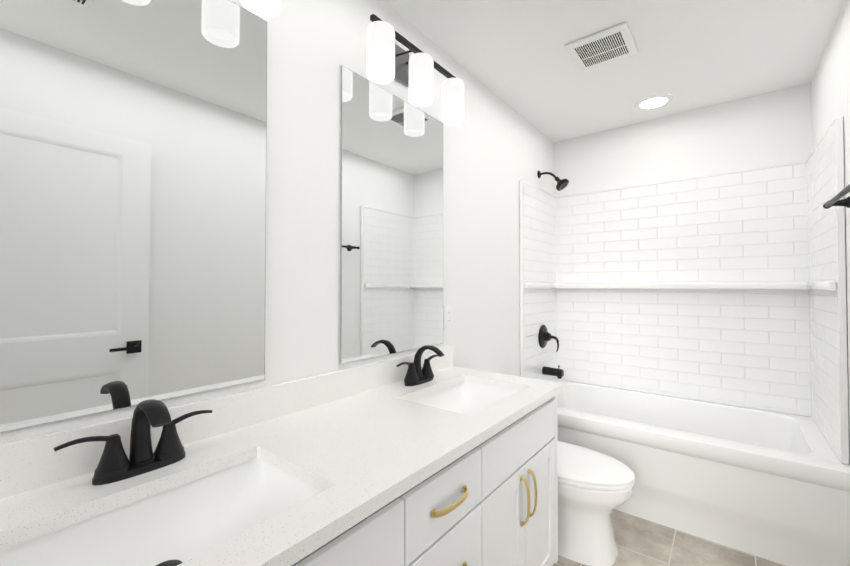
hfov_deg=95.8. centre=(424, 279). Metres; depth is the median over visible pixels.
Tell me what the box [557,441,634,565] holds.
toilet
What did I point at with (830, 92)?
wall
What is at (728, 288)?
shower surround
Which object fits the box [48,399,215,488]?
faucet
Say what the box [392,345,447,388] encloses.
faucet
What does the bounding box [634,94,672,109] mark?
recessed light
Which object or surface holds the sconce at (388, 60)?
attached to the wall at (496, 148)
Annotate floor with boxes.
[552,509,784,565]
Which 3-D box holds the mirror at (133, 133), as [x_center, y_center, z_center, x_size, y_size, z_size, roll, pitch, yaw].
[-0.690,-0.252,0.927,0.006,1.103,0.647,-1,-1,38]
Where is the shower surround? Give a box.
[519,116,848,463]
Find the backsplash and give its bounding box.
[0,346,451,496]
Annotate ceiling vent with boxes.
[565,22,637,70]
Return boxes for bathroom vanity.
[276,389,563,565]
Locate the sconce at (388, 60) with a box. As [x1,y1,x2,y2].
[366,14,463,124]
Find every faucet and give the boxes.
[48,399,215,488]
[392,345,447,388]
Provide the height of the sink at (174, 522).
0.126 m
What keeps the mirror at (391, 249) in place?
attached to the wall at (496, 148)
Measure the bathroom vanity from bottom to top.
0.809 m
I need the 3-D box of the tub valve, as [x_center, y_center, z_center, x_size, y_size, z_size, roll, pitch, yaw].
[0.938,0.435,2.861,0.121,0.194,0.176,-1,-1,38]
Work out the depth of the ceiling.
1.94 m
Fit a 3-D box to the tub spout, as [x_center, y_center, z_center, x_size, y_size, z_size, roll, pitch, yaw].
[0.949,0.675,2.848,0.150,0.093,0.072,-1,-1,38]
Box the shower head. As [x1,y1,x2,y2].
[537,171,568,190]
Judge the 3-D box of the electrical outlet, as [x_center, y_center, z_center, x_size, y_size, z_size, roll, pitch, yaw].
[0.118,0.189,1.953,0.007,0.116,0.072,-1,-1,38]
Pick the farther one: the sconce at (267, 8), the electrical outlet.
the electrical outlet
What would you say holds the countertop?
on the bathroom vanity
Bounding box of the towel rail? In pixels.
[823,184,849,208]
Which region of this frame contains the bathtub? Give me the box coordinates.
[552,379,849,565]
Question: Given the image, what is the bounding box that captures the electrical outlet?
[444,305,451,328]
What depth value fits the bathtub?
1.91 m
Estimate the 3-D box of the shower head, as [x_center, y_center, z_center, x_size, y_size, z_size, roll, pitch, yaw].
[0.957,-0.748,2.865,0.223,0.176,0.100,-1,-1,38]
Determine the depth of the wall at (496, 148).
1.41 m
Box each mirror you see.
[0,0,266,432]
[340,65,442,363]
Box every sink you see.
[0,449,327,565]
[404,377,523,412]
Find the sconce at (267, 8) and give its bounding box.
[240,0,280,16]
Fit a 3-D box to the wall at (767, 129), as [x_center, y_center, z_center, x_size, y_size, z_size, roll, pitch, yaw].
[1.699,0.072,2.744,1.524,2.440,0.100,-1,-1,38]
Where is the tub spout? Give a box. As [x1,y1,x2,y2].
[541,365,563,378]
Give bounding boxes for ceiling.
[382,0,845,142]
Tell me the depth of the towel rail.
1.53 m
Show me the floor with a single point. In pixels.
(641, 541)
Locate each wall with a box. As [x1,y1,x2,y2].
[0,0,553,443]
[553,83,811,196]
[811,0,849,464]
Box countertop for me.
[0,365,563,565]
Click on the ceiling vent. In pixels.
(614, 43)
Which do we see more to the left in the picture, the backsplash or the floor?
the backsplash
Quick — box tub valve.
[538,325,558,351]
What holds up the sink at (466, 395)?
in the countertop

